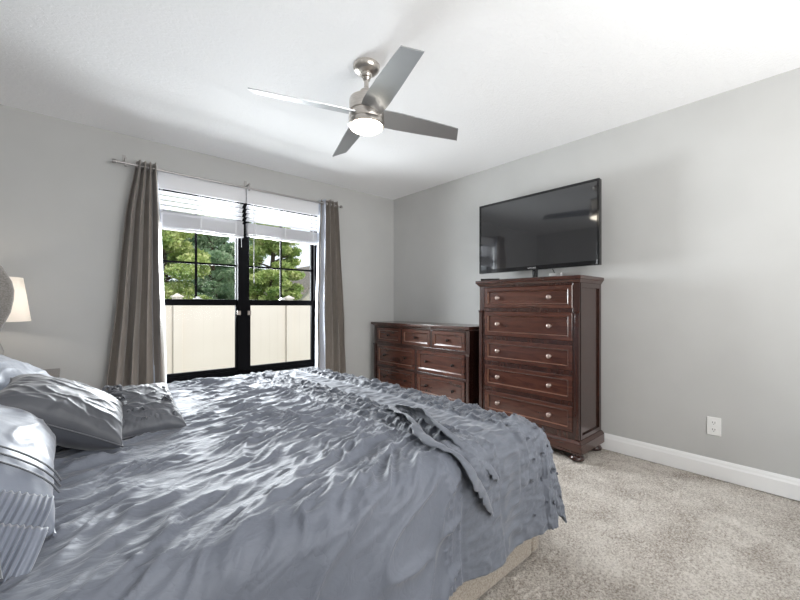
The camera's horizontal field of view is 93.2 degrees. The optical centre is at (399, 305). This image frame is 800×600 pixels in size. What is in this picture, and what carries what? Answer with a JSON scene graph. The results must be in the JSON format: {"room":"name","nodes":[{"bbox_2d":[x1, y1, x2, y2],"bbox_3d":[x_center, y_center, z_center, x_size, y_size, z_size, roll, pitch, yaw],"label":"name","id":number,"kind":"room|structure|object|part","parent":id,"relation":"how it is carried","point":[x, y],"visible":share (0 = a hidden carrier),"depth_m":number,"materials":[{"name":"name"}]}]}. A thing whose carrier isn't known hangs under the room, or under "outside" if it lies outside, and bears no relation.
{"room":"bedroom","nodes":[
{"label":"bedroom","id":0,"kind":"room"},
{"bbox_2d":[0,104,393,390],"bbox_3d":[-1.654,-0.025,3.512,4.050,2.640,0.160,0,0,-41],"label":"wall","id":1,"kind":"structure","parent":0,"point":[64,198],"depth_m":2.82,"materials":[{"name":"paint"}]},
{"bbox_2d":[112,155,342,207],"bbox_3d":[-1.424,-1.124,3.530,2.030,0.112,0.116,0,0,-41],"label":"curtain rod","id":2,"kind":"object","parent":1,"relation":"attached to","point":[124,158],"visible":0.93,"depth_m":3.33,"materials":[{"name":"silver metal"}]},
{"bbox_2d":[106,159,166,389],"bbox_3d":[-2.048,-0.028,2.922,0.447,2.205,0.115,0,0,-41],"label":"curtain","id":3,"kind":"object","parent":2,"relation":"hanging from","point":[138,343],"visible":0.75,"depth_m":2.95,"materials":[{"name":"grey fabric"}]},
{"bbox_2d":[315,199,345,373],"bbox_3d":[-0.730,-0.028,4.098,0.379,2.205,0.141,0,0,-41],"label":"curtain","id":4,"kind":"object","parent":2,"relation":"hanging from","point":[329,312],"visible":0.85,"depth_m":4.05,"materials":[{"name":"grey fabric"}]},
{"bbox_2d":[159,188,317,383],"bbox_3d":[-1.500,-0.185,3.617,1.600,1.720,0.165,0,0,-41],"label":"window","id":5,"kind":"structure","parent":1,"relation":"in","point":[242,303],"depth_m":3.60,"materials":[{"name":"black plastic"}]},
{"bbox_3d":[-1.830,-0.512,3.390,0.725,1.005,0.030,0,0,-41],"label":"sash","id":6,"kind":"part","parent":5,"relation":"part of","materials":[{"name":"black plastic"}]},
{"bbox_2d":[157,171,245,246],"bbox_3d":[-1.748,-0.829,3.317,0.752,0.568,0.080,0,0,-41],"label":"window blind","id":7,"kind":"object","parent":5,"relation":"attached to","point":[170,220],"visible":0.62,"depth_m":3.31,"materials":[{"name":"white"}]},
{"bbox_3d":[-1.976,-0.812,3.132,0.012,0.345,0.059,0,0,-41],"label":"ladder cord","id":8,"kind":"part","parent":7,"relation":"part of","materials":[{"name":"white fabric"}]},
{"bbox_3d":[-1.755,-0.812,3.325,0.012,0.345,0.059,0,0,-41],"label":"ladder cord","id":9,"kind":"part","parent":7,"relation":"part of","materials":[{"name":"white fabric"}]},
{"bbox_3d":[-1.756,-0.649,3.325,0.728,0.018,0.050,0,0,-41],"label":"rail","id":10,"kind":"part","parent":7,"relation":"part of","materials":[{"name":"white plastic"}]},
{"bbox_3d":[-1.807,0.275,3.364,0.725,0.670,0.030,0,0,-41],"label":"sash","id":11,"kind":"part","parent":5,"relation":"part of","materials":[{"name":"black plastic"}]},
{"bbox_3d":[-1.235,-0.512,3.913,0.720,1.005,0.030,0,0,-41],"label":"sash","id":12,"kind":"part","parent":5,"relation":"part of","materials":[{"name":"black plastic"}]},
{"bbox_3d":[-1.212,0.275,3.887,0.720,0.670,0.030,0,0,-41],"label":"sash","id":13,"kind":"part","parent":5,"relation":"part of","materials":[{"name":"black plastic"}]},
{"bbox_2d":[246,189,318,282],"bbox_3d":[-1.162,-0.664,3.828,0.783,0.898,0.086,0,0,-41],"label":"window blind","id":14,"kind":"object","parent":5,"relation":"attached to","point":[258,198],"visible":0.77,"depth_m":3.79,"materials":[{"name":"white"}]},
{"bbox_3d":[-1.401,-0.823,3.637,0.012,0.325,0.059,0,0,-41],"label":"ladder cord","id":15,"kind":"part","parent":14,"relation":"part of","materials":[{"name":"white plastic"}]},
{"bbox_3d":[-1.171,-0.669,3.839,0.759,0.018,0.050,0,0,-41],"label":"rail","id":16,"kind":"part","parent":14,"relation":"part of","materials":[{"name":"white plastic"}]},
{"bbox_2d":[0,0,799,199],"bbox_3d":[0.007,-1.405,1.643,4.320,0.120,5.160,0,0,-41],"label":"ceiling","id":17,"kind":"structure","parent":0,"point":[516,79],"depth_m":2.12,"materials":[{"name":"white paint"}]},
{"bbox_2d":[248,45,457,156],"bbox_3d":[-0.188,-1.159,2.115,0.903,0.373,0.903,0,0,19],"label":"ceiling fan","id":18,"kind":"object","parent":17,"relation":"hanging from","point":[368,116],"visible":1,"depth_m":2.04,"materials":[{"name":"silver metal"}]},
{"bbox_3d":[-0.505,-1.068,1.976,0.543,0.045,0.122,0,0,-24],"label":"blade","id":19,"kind":"part","parent":18,"relation":"part of","materials":[{"name":"silver metal"}]},
{"bbox_3d":[-0.327,-1.068,2.433,0.122,0.045,0.543,0,0,-24],"label":"blade","id":20,"kind":"part","parent":18,"relation":"part of","materials":[{"name":"silver metal"}]},
{"bbox_3d":[-0.188,-0.989,2.115,0.184,0.033,0.184,0,0,-41],"label":"lamp glass","id":21,"kind":"part","parent":18,"relation":"part of","materials":[{"name":"white glass"}]},
{"bbox_3d":[-0.049,-1.068,1.798,0.122,0.045,0.543,0,0,-24],"label":"blade","id":22,"kind":"part","parent":18,"relation":"part of","materials":[{"name":"silver metal"}]},
{"bbox_3d":[0.130,-1.068,2.255,0.543,0.045,0.122,0,0,-24],"label":"blade","id":23,"kind":"part","parent":18,"relation":"part of","materials":[{"name":"silver metal"}]},
{"bbox_2d":[394,68,799,498],"bbox_3d":[1.564,-0.025,3.031,0.150,2.640,5.130,0,0,-41],"label":"wall","id":24,"kind":"structure","parent":0,"point":[700,267],"depth_m":2.53,"materials":[{"name":"paint"}]},
{"bbox_2d":[600,433,799,500],"bbox_3d":[1.514,1.035,2.961,0.016,0.120,4.850,0,0,-41],"label":"baseboard","id":25,"kind":"structure","parent":24,"relation":"attached to","point":[765,481],"depth_m":2.42,"materials":[{"name":"white paint"}]},
{"bbox_2d":[707,416,720,436],"bbox_3d":[2.002,0.767,2.411,0.010,0.116,0.072,0,0,-41],"label":"wall outlet","id":26,"kind":"object","parent":24,"relation":"attached to","point":[713,423],"visible":1,"depth_m":2.41,"materials":[{"name":"white plastic"}]},
{"bbox_2d":[477,447,799,599],"bbox_3d":[-0.001,1.101,1.630,4.250,0.018,5.050,0,0,-41],"label":"floor","id":27,"kind":"structure","parent":0,"point":[635,528],"depth_m":1.77,"materials":[{"name":"carpet"}]},
{"bbox_2d":[44,368,59,377],"bbox_3d":[-2.396,0.765,2.261,0.574,0.660,0.560,0,0,-41],"label":"nightstand","id":28,"kind":"object","parent":27,"relation":"on","point":[52,372],"visible":0.14,"depth_m":2.47,"materials":[{"name":"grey wood"}]},
{"bbox_2d":[0,277,30,354],"bbox_3d":[-2.460,0.131,2.232,0.406,0.607,0.406,0,0,-41],"label":"table lamp","id":29,"kind":"object","parent":28,"relation":"on","point":[20,312],"visible":0.68,"depth_m":2.26,"materials":[{"name":"white fabric"}]},
{"bbox_3d":[-2.460,-0.040,2.232,0.406,0.266,0.406,0,0,-41],"label":"lamp shade","id":30,"kind":"part","parent":29,"relation":"part of","materials":[{"name":"white fabric"}]},
{"bbox_2d":[0,265,537,599],"bbox_3d":[-0.886,0.390,1.717,2.215,1.390,2.250,0,0,-41],"label":"upholstered bed","id":31,"kind":"object","parent":27,"relation":"on","point":[473,589],"visible":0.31,"depth_m":1.54,"materials":[{"name":"beige fabric"}]},
{"bbox_3d":[-0.207,0.924,0.990,2.035,0.318,0.060,0,0,-41],"label":"rail","id":32,"kind":"part","parent":31,"relation":"part of","materials":[{"name":"beige fabric"}]},
{"bbox_3d":[-0.073,0.924,2.425,0.060,0.318,2.040,0,0,-41],"label":"foot rail","id":33,"kind":"part","parent":31,"relation":"part of","materials":[{"name":"beige fabric"}]},
{"bbox_2d":[371,321,478,404],"bbox_3d":[0.289,0.640,4.020,0.417,0.910,1.444,0,0,-41],"label":"dresser","id":34,"kind":"object","parent":27,"relation":"on","point":[436,359],"visible":0.62,"depth_m":3.75,"materials":[{"name":"brown wood"}]},
{"bbox_3d":[-0.126,0.326,4.240,0.021,0.168,0.407,0,0,-41],"label":"drawer","id":35,"kind":"part","parent":34,"relation":"part of","materials":[{"name":"brown wood"}]},
{"bbox_3d":[-0.054,0.797,4.158,0.021,0.215,0.626,0,0,-41],"label":"drawer","id":36,"kind":"part","parent":34,"relation":"part of","materials":[{"name":"brown wood"}]},
{"bbox_3d":[-0.054,0.556,4.158,0.021,0.218,0.626,0,0,-41],"label":"drawer","id":37,"kind":"part","parent":34,"relation":"part of","materials":[{"name":"brown wood"}]},
{"bbox_3d":[0.164,0.326,3.910,0.021,0.168,0.416,0,0,-41],"label":"drawer","id":38,"kind":"part","parent":34,"relation":"part of","materials":[{"name":"brown wood"}]},
{"bbox_3d":[0.382,0.797,3.662,0.021,0.215,0.626,0,0,-41],"label":"drawer","id":39,"kind":"part","parent":34,"relation":"part of","materials":[{"name":"brown wood"}]},
{"bbox_3d":[0.382,0.556,3.662,0.021,0.218,0.626,0,0,-41],"label":"drawer","id":40,"kind":"part","parent":34,"relation":"part of","materials":[{"name":"brown wood"}]},
{"bbox_3d":[0.454,0.326,3.579,0.021,0.168,0.407,0,0,-41],"label":"drawer","id":41,"kind":"part","parent":34,"relation":"part of","materials":[{"name":"brown wood"}]},
{"bbox_2d":[475,275,603,461],"bbox_3d":[1.108,0.439,3.090,0.414,1.312,0.904,0,0,-41],"label":"dresser","id":42,"kind":"object","parent":27,"relation":"on","point":[540,337],"visible":0.84,"depth_m":2.86,"materials":[{"name":"brown wood"}]},
{"bbox_3d":[0.982,0.810,2.979,0.021,0.185,0.756,0,0,-41],"label":"drawer","id":43,"kind":"part","parent":42,"relation":"part of","materials":[{"name":"brown wood"}]},
{"bbox_3d":[0.982,0.593,2.979,0.021,0.185,0.756,0,0,-41],"label":"drawer","id":44,"kind":"part","parent":42,"relation":"part of","materials":[{"name":"brown wood"}]},
{"bbox_3d":[0.982,0.374,2.979,0.021,0.181,0.756,0,0,-41],"label":"drawer","id":45,"kind":"part","parent":42,"relation":"part of","materials":[{"name":"brown wood"}]},
{"bbox_3d":[0.982,0.149,2.979,0.021,0.204,0.756,0,0,-41],"label":"drawer","id":46,"kind":"part","parent":42,"relation":"part of","materials":[{"name":"brown wood"}]},
{"bbox_3d":[0.982,-0.068,2.979,0.021,0.169,0.756,0,0,-41],"label":"drawer","id":47,"kind":"part","parent":42,"relation":"part of","materials":[{"name":"brown wood"}]},
{"bbox_2d":[479,178,601,279],"bbox_3d":[1.108,-0.570,3.133,0.240,0.704,1.054,0,0,-41],"label":"television","id":48,"kind":"object","parent":42,"relation":"on","point":[561,227],"visible":0.98,"depth_m":3.04,"materials":[{"name":"black plastic"}]},
{"bbox_2d":[549,269,561,275],"bbox_3d":[1.295,-0.279,3.142,0.063,0.121,0.113,0,0,-41],"label":"media box","id":49,"kind":"object","parent":42,"relation":"on","point":[554,273],"visible":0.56,"depth_m":3.12,"materials":[{"name":"white plastic"}]},
{"label":"outside","id":50,"kind":"structure","parent":0,"visible":0},
{"bbox_3d":[-15.469,1.770,28.972,65.000,0.150,56.050,0,0,-41],"label":"ground","id":51,"kind":"structure","parent":50,"visible":0},
{"bbox_2d":[159,194,215,298],"bbox_3d":[-5.679,-0.859,9.111,2.171,5.118,2.395,0,0,-33],"label":"tree","id":52,"kind":"object","parent":51,"relation":"on","point":[173,242],"visible":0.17,"depth_m":8.75,"materials":[{"name":"green plant"}]},
{"bbox_2d":[180,202,234,299],"bbox_3d":[-5.933,-1.581,11.681,2.742,6.560,2.700,0,0,-29],"label":"tree","id":53,"kind":"object","parent":51,"relation":"on","point":[215,285],"visible":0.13,"depth_m":11.41,"materials":[{"name":"green plant"}]},
{"bbox_2d":[202,209,267,289],"bbox_3d":[-7.506,-2.288,16.250,3.510,7.972,3.164,0,0,-13],"label":"tree","id":54,"kind":"object","parent":51,"relation":"on","point":[250,241],"visible":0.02,"depth_m":15.92,"materials":[{"name":"green plant"}]},
{"bbox_2d":[165,293,309,373],"bbox_3d":[-3.723,0.740,6.313,11.990,1.910,0.170,0,0,-41],"label":"vinyl fence","id":55,"kind":"object","parent":51,"relation":"on","point":[198,337],"visible":0.15,"depth_m":6.81,"materials":[{"name":"white plastic"}]},
{"bbox_3d":[-4.463,0.770,5.663,1.838,1.750,0.050,0,0,-41],"label":"fence panel","id":56,"kind":"part","parent":55,"relation":"part of","materials":[{"name":"beige plastic"}]},
{"bbox_3d":[-3.723,0.775,6.313,0.130,1.840,0.130,0,0,-41],"label":"post","id":57,"kind":"part","parent":55,"relation":"part of","materials":[{"name":"beige plastic"}]},
{"bbox_3d":[-2.983,0.770,6.963,1.838,1.750,0.050,0,0,-41],"label":"fence panel","id":58,"kind":"part","parent":55,"relation":"part of","materials":[{"name":"beige plastic"}]},
{"bbox_3d":[-2.243,0.775,7.614,0.130,1.840,0.130,0,0,-41],"label":"post","id":59,"kind":"part","parent":55,"relation":"part of","materials":[{"name":"beige plastic"}]},
{"bbox_3d":[-1.503,0.770,8.264,1.838,1.750,0.050,0,0,-41],"label":"fence panel","id":60,"kind":"part","parent":55,"relation":"part of","materials":[{"name":"beige plastic"}]},
{"bbox_2d":[249,212,305,299],"bbox_3d":[-3.551,-0.488,10.539,1.862,4.377,1.769,0,0,-45],"label":"tree","id":61,"kind":"object","parent":51,"relation":"on","point":[267,281],"visible":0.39,"depth_m":10.22,"materials":[{"name":"green plant"}]},
{"bbox_2d":[264,266,309,299],"bbox_3d":[-4.700,-0.080,19.631,6.150,3.550,7.900,0,0,-41],"label":"house","id":62,"kind":"structure","parent":51,"relation":"on","point":[305,282],"depth_m":15.85,"materials":[{"name":"beige"}]},
{"bbox_3d":[-0.860,0.680,1.733,2.015,0.300,1.900,0,0,-41],"label":"mattress","id":63,"kind":"object","parent":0,"visible":0},
{"bbox_2d":[0,367,566,599],"bbox_3d":[-0.754,0.681,1.795,2.168,0.547,2.200,0,0,-41],"label":"comforter","id":64,"kind":"object","parent":63,"relation":"on","point":[310,483],"visible":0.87,"depth_m":1.14,"materials":[{"name":"grey fabric"}]},
{"bbox_2d":[0,562,2,581],"bbox_3d":[-1.037,0.452,0.733,0.424,0.108,0.624,0,0,-41],"label":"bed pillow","id":65,"kind":"object","parent":64,"relation":"on","point":[1,576],"visible":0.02,"depth_m":0.65,"materials":[{"name":"grey fabric"}]},
{"bbox_2d":[0,354,52,390],"bbox_3d":[-1.818,0.344,1.655,0.490,0.350,0.791,0,0,-41],"label":"pillow sham","id":66,"kind":"object","parent":64,"relation":"on","point":[9,367],"visible":0.26,"depth_m":1.63,"materials":[{"name":"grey fabric"}]},
{"bbox_2d":[0,405,61,583],"bbox_3d":[-1.137,0.373,0.886,0.528,0.371,0.897,0,0,-40],"label":"pillow sham","id":67,"kind":"object","parent":64,"relation":"on","point":[28,445],"visible":0.89,"depth_m":0.82,"materials":[{"name":"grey fabric"}]},
{"bbox_2d":[0,405,55,537],"bbox_3d":[-1.170,0.365,0.936,0.540,0.263,0.760,34,-22,-36],"label":"cushion","id":68,"kind":"object","parent":67,"relation":"on","point":[27,444],"depth_m":0.86,"materials":[{"name":"grey fabric"}]},
{"bbox_2d":[0,374,122,449],"bbox_3d":[-1.179,0.365,1.327,0.348,0.251,0.414,0,0,-35],"label":"cushion","id":69,"kind":"object","parent":64,"relation":"on","point":[81,416],"visible":0.88,"depth_m":1.23,"materials":[{"name":"grey fabric"}]},
{"bbox_2d":[102,383,186,439],"bbox_3d":[-1.070,0.424,1.569,0.264,0.201,0.332,0,0,-45],"label":"cushion","id":70,"kind":"object","parent":64,"relation":"on","point":[152,408],"visible":0.82,"depth_m":1.52,"materials":[{"name":"grey fabric"}]}
]}

